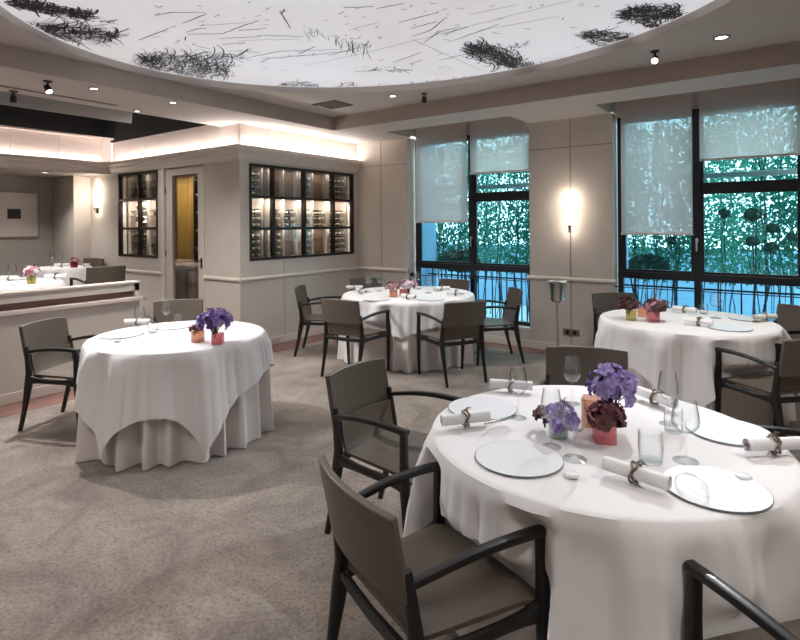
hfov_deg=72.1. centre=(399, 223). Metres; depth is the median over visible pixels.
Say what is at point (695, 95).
wall
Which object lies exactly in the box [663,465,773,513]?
charger plate
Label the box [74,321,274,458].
tablecloth
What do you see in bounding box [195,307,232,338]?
bunch
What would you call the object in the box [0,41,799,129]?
trim
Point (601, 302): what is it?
armchair
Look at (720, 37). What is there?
recessed light
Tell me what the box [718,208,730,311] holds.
topiary tree
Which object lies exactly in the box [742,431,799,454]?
rolled napkin
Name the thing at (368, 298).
charger plate
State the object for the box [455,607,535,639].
dining table
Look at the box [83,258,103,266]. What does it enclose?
armchair
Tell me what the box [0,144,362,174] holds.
trim
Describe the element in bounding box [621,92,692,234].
roller blind
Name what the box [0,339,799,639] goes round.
floor
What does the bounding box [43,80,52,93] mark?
ceiling spotlight
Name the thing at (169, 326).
charger plate
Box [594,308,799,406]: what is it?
tablecloth
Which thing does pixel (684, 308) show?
rolled napkin
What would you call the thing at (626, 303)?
bunch
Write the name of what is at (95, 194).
wall sconce
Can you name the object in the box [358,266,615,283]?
trim
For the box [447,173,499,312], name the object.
climbing plant
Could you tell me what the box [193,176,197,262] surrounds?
wine rack
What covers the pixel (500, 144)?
roller blind
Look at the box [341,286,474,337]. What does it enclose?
tablecloth
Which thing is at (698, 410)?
wine glass
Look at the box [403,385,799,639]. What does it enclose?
tablecloth
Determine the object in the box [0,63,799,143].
ceiling
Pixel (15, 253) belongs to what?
wall
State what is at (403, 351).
dining table
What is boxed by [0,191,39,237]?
framed picture
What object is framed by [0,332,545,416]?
trim
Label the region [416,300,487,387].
armchair
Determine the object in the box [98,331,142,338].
charger plate
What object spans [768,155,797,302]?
climbing plant
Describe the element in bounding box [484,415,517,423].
butter knife
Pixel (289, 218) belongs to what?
wine bottle
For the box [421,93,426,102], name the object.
ceiling spotlight
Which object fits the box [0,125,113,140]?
trim
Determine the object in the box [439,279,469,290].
armchair
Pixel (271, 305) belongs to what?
wall
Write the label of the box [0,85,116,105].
ceiling vent
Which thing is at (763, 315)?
rolled napkin
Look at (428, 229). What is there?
wall pier
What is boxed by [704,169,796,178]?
bar
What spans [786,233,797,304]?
topiary tree
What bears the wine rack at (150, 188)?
attached to the wall at (218, 177)
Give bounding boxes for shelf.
[128,173,155,254]
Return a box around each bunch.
[21,264,40,281]
[70,257,79,261]
[188,324,203,336]
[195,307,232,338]
[384,281,398,294]
[399,279,417,292]
[532,404,548,427]
[543,399,580,433]
[584,362,638,407]
[584,399,626,434]
[616,296,642,315]
[643,298,669,318]
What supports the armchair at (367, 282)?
on the floor at (235, 545)
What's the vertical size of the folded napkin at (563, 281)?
0.051 m
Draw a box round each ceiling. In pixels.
[0,0,799,116]
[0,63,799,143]
[0,167,107,177]
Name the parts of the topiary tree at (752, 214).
stem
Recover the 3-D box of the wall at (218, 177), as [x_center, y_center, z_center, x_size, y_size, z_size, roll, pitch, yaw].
[-3.877,0.152,8.348,4.697,2.950,0.120,0,0,36]
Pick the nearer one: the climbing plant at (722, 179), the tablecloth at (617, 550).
the tablecloth at (617, 550)
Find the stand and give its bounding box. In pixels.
[549,296,565,345]
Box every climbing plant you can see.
[436,164,468,279]
[436,223,450,270]
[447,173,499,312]
[461,142,503,317]
[494,172,529,314]
[500,171,529,321]
[628,235,651,307]
[628,235,663,301]
[651,162,709,307]
[661,159,738,313]
[704,157,770,314]
[740,156,799,313]
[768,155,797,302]
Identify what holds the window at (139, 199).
in the wall at (218, 177)
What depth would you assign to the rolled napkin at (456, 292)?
6.44 m
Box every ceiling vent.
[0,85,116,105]
[312,100,352,109]
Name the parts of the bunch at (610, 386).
stem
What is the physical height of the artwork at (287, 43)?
0.004 m
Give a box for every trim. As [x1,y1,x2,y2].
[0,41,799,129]
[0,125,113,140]
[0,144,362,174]
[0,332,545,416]
[126,266,357,282]
[161,164,204,311]
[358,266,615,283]
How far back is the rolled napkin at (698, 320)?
4.47 m
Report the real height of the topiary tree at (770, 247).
1.423 m
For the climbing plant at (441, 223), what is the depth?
10.61 m
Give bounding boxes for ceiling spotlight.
[9,90,17,102]
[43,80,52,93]
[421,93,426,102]
[650,50,658,63]
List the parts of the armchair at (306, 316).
leg, backrest, backrest, leg, armrest, seat rail, seat, armrest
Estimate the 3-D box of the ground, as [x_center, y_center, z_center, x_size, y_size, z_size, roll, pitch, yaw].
[4.368,1.744,8.519,15.000,0.250,5.100,0,0,36]
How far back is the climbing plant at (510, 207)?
8.82 m
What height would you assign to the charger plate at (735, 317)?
0.008 m
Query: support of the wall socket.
attached to the pier at (572, 160)
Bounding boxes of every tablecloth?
[0,278,65,291]
[22,265,91,285]
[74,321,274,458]
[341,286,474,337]
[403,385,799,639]
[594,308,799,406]
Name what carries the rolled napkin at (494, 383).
on the tablecloth at (617, 550)
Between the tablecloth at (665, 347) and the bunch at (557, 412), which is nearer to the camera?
the bunch at (557, 412)
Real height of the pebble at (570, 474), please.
0.018 m
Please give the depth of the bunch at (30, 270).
5.71 m
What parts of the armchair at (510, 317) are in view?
leg, armrest, seat, seat rail, armrest, leg, backrest, backrest, leg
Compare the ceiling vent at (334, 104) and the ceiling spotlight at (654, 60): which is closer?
the ceiling spotlight at (654, 60)
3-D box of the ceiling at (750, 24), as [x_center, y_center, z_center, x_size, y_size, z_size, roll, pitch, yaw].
[-0.188,-1.506,1.565,8.130,0.095,8.720,0,0,36]
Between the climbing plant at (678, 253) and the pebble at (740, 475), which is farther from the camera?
the climbing plant at (678, 253)
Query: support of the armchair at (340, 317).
on the floor at (235, 545)
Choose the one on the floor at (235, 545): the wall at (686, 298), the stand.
the stand
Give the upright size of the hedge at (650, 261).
0.363 m
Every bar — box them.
[467,183,528,189]
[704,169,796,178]
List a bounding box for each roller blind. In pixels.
[416,122,467,222]
[470,116,528,174]
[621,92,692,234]
[699,78,799,161]
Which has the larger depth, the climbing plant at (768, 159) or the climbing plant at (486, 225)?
the climbing plant at (486, 225)
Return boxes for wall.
[0,123,357,405]
[0,128,111,161]
[0,175,52,276]
[91,123,238,320]
[126,174,189,253]
[357,138,529,339]
[411,91,698,140]
[436,244,799,321]
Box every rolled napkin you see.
[0,274,20,280]
[44,272,65,278]
[54,262,70,266]
[124,316,150,325]
[346,284,362,289]
[355,287,366,293]
[400,292,416,298]
[433,285,449,290]
[440,407,490,427]
[446,289,464,295]
[490,376,532,391]
[601,456,671,490]
[635,386,678,408]
[672,305,696,312]
[684,316,713,325]
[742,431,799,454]
[752,311,777,320]
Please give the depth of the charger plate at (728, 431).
2.23 m
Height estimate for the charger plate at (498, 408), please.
0.008 m
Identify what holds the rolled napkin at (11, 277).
on the tablecloth at (5, 285)
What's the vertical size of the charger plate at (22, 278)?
0.008 m
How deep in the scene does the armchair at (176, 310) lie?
5.73 m
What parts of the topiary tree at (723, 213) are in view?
stem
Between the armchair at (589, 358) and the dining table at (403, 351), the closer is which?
the armchair at (589, 358)
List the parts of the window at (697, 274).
guard rail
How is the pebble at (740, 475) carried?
on the charger plate at (712, 488)
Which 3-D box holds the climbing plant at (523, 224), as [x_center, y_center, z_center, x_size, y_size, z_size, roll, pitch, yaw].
[2.170,0.099,9.679,1.028,3.075,0.349,0,0,36]
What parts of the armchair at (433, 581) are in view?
leg, backrest, seat rail, backrest, seat rail, armrest, leg, leg, seat, armrest, seat rail, leg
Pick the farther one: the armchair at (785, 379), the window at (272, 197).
the window at (272, 197)
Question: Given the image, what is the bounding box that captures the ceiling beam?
[0,91,131,123]
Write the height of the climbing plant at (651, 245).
3.079 m
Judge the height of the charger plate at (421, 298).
0.008 m
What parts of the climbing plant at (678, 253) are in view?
stem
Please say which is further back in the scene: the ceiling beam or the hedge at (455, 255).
the hedge at (455, 255)
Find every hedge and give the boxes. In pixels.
[439,248,479,272]
[628,253,670,279]
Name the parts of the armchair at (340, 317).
leg, backrest, seat rail, backrest, leg, seat, leg, seat rail, armrest, leg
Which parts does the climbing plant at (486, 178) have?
stem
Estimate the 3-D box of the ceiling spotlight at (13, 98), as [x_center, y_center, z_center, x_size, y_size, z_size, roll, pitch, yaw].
[-3.650,-1.198,5.192,0.078,0.113,0.072,0,0,36]
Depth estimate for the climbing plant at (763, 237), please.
6.92 m
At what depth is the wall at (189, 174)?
10.36 m
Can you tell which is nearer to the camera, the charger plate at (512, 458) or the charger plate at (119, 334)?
the charger plate at (512, 458)
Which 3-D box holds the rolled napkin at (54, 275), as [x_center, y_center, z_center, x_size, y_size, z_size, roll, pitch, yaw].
[-3.892,0.586,6.211,0.213,0.081,0.073,0,0,-24]
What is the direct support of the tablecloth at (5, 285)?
on the dining table
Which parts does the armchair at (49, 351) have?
leg, backrest, seat rail, backrest, seat, armrest, leg, leg, armrest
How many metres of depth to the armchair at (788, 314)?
5.09 m
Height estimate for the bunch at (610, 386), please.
0.243 m
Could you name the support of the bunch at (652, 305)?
in the glass vase
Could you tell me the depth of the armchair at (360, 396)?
2.88 m
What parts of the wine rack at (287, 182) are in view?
panel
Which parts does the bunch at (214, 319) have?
stem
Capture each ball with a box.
[745,236,759,313]
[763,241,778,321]
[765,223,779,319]
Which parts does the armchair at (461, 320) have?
leg, seat rail, armrest, leg, seat, backrest, seat rail, leg, backrest, leg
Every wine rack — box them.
[128,173,176,258]
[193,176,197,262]
[252,167,346,257]
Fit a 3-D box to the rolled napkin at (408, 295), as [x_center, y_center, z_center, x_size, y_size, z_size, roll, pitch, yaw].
[0.096,0.808,6.184,0.213,0.081,0.073,0,0,41]
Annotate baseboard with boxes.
[270,326,328,344]
[484,335,571,349]
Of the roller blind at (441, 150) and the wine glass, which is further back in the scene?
the roller blind at (441, 150)
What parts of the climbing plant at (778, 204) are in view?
stem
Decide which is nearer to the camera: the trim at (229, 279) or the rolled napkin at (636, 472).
the rolled napkin at (636, 472)
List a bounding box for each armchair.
[18,316,98,431]
[69,265,125,285]
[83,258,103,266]
[145,299,202,324]
[294,285,341,356]
[318,455,550,639]
[320,298,389,376]
[324,357,461,533]
[350,277,381,290]
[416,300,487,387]
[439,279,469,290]
[475,287,524,365]
[538,346,627,385]
[591,292,634,346]
[683,559,799,639]
[714,339,799,450]
[757,425,799,435]
[773,303,799,339]
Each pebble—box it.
[564,470,579,478]
[735,472,752,479]
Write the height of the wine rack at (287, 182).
1.320 m
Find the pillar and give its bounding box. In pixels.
[53,176,90,265]
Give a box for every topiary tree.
[666,236,676,305]
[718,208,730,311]
[743,207,761,305]
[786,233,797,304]
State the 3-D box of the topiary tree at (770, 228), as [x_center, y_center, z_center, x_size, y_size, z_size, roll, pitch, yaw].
[4.279,0.804,6.314,0.142,1.633,0.122,0,0,36]
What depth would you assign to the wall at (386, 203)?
8.38 m
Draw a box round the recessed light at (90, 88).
[88,87,99,89]
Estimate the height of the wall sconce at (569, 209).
0.346 m
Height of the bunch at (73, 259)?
0.135 m
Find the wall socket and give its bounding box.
[563,328,578,335]
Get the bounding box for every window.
[118,170,157,257]
[249,163,353,260]
[410,135,529,325]
[615,109,799,309]
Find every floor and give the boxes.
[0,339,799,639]
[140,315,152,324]
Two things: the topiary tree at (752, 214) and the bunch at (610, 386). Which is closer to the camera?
the bunch at (610, 386)
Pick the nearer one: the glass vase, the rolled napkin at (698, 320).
the rolled napkin at (698, 320)
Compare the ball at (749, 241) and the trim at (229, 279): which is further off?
the trim at (229, 279)
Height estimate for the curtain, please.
2.450 m
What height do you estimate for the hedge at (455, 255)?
0.418 m
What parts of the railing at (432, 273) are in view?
rail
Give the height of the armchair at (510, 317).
0.832 m
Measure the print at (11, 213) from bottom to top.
0.160 m
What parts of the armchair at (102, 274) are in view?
armrest, backrest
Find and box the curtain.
[175,174,197,262]
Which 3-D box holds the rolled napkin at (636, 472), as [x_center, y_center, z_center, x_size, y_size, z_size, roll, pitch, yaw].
[0.765,0.804,1.786,0.213,0.081,0.073,0,0,41]
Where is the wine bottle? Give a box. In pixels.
[284,216,294,220]
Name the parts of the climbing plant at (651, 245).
stem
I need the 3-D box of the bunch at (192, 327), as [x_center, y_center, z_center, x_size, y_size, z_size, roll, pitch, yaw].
[-1.506,0.788,4.052,0.114,0.106,0.098,0,0,36]
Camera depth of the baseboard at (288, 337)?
7.61 m
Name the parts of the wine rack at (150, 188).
lit panel, panel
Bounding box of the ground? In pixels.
[486,302,528,321]
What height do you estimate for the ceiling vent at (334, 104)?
0.012 m
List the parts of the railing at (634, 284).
rail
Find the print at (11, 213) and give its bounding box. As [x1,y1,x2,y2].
[7,209,20,218]
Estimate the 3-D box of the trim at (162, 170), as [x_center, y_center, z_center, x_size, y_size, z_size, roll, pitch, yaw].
[-3.025,0.409,7.644,1.020,2.425,0.015,0,0,36]
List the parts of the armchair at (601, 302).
leg, backrest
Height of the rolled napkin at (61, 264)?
0.081 m
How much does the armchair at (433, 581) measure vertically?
0.832 m
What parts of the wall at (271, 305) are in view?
panel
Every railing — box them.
[428,268,529,321]
[625,278,799,314]
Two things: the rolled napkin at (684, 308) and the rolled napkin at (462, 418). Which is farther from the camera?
the rolled napkin at (684, 308)
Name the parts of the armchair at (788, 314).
backrest, armrest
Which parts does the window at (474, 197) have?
guard rail, sash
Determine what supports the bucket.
on the stand
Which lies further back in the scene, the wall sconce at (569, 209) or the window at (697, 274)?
the wall sconce at (569, 209)
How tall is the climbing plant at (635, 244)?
3.077 m
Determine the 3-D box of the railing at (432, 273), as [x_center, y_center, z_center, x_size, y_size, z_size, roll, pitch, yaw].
[0.788,1.139,8.367,2.600,1.010,0.030,0,0,36]
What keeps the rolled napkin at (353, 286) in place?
on the tablecloth at (402, 314)
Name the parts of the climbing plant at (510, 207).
stem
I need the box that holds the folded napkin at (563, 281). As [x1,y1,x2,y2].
[542,280,567,284]
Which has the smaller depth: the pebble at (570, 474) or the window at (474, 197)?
the pebble at (570, 474)
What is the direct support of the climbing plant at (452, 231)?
on the ground
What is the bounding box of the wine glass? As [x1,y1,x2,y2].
[671,410,699,458]
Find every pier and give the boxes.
[421,223,627,292]
[529,113,617,346]
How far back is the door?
7.84 m
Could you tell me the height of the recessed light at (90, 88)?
0.012 m
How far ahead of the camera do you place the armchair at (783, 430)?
2.47 m
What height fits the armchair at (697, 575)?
0.832 m
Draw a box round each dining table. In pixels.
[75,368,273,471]
[337,326,476,372]
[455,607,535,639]
[628,367,795,425]
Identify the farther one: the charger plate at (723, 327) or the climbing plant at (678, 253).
the climbing plant at (678, 253)
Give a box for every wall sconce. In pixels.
[92,192,98,212]
[563,204,575,232]
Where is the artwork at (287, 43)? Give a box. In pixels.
[0,0,713,86]
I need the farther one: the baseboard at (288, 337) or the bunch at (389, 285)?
the baseboard at (288, 337)
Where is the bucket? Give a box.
[546,281,568,301]
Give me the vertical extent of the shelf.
1.274 m
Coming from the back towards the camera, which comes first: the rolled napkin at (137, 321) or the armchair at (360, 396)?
the rolled napkin at (137, 321)
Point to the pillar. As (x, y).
(71, 194)
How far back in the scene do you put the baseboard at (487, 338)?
7.09 m
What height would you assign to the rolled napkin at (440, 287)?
0.081 m
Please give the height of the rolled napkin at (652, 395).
0.081 m
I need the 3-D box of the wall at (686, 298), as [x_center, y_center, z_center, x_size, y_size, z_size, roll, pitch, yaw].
[4.982,1.015,9.368,15.000,1.200,0.200,0,0,36]
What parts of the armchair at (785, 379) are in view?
leg, seat rail, armrest, seat, leg, leg, backrest, seat rail, backrest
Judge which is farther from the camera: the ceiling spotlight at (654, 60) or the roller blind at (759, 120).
the roller blind at (759, 120)
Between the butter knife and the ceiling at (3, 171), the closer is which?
the butter knife
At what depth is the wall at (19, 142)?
8.11 m
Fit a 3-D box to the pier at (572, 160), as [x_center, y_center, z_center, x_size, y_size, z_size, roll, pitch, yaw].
[2.142,0.145,6.830,1.030,2.880,0.220,0,0,36]
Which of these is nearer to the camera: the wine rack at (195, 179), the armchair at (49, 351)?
the armchair at (49, 351)
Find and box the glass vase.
[71,261,77,267]
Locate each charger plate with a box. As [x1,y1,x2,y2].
[20,277,38,279]
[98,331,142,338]
[152,323,190,329]
[363,297,389,300]
[417,297,443,300]
[448,397,516,419]
[475,440,563,477]
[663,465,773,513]
[685,417,771,445]
[707,324,752,331]
[728,315,769,321]
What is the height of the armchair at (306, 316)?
0.832 m
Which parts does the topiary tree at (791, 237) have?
stem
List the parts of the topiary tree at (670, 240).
stem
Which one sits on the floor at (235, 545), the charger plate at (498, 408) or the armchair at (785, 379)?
the armchair at (785, 379)
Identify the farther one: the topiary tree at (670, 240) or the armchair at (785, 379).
the topiary tree at (670, 240)
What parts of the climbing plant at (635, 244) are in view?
stem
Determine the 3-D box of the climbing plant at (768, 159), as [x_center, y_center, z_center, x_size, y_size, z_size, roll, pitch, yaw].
[5.200,0.077,7.467,1.022,3.078,0.345,0,0,36]
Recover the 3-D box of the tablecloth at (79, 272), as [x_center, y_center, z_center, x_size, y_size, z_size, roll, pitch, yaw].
[-5.003,0.895,8.062,0.994,0.520,0.963,0,0,36]
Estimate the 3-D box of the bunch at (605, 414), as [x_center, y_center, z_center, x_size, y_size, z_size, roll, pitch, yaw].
[0.802,0.755,2.131,0.159,0.128,0.164,0,0,36]
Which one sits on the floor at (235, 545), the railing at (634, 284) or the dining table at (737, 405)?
the dining table at (737, 405)
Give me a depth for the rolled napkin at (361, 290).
6.68 m
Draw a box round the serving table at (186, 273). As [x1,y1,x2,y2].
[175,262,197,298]
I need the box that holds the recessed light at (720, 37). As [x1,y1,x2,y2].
[713,35,729,39]
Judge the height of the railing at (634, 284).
1.010 m
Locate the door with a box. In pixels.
[165,165,203,311]
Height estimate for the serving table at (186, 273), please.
0.650 m
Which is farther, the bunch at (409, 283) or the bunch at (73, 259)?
the bunch at (73, 259)
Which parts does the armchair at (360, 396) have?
leg, backrest, backrest, seat rail, armrest, seat, leg, leg, armrest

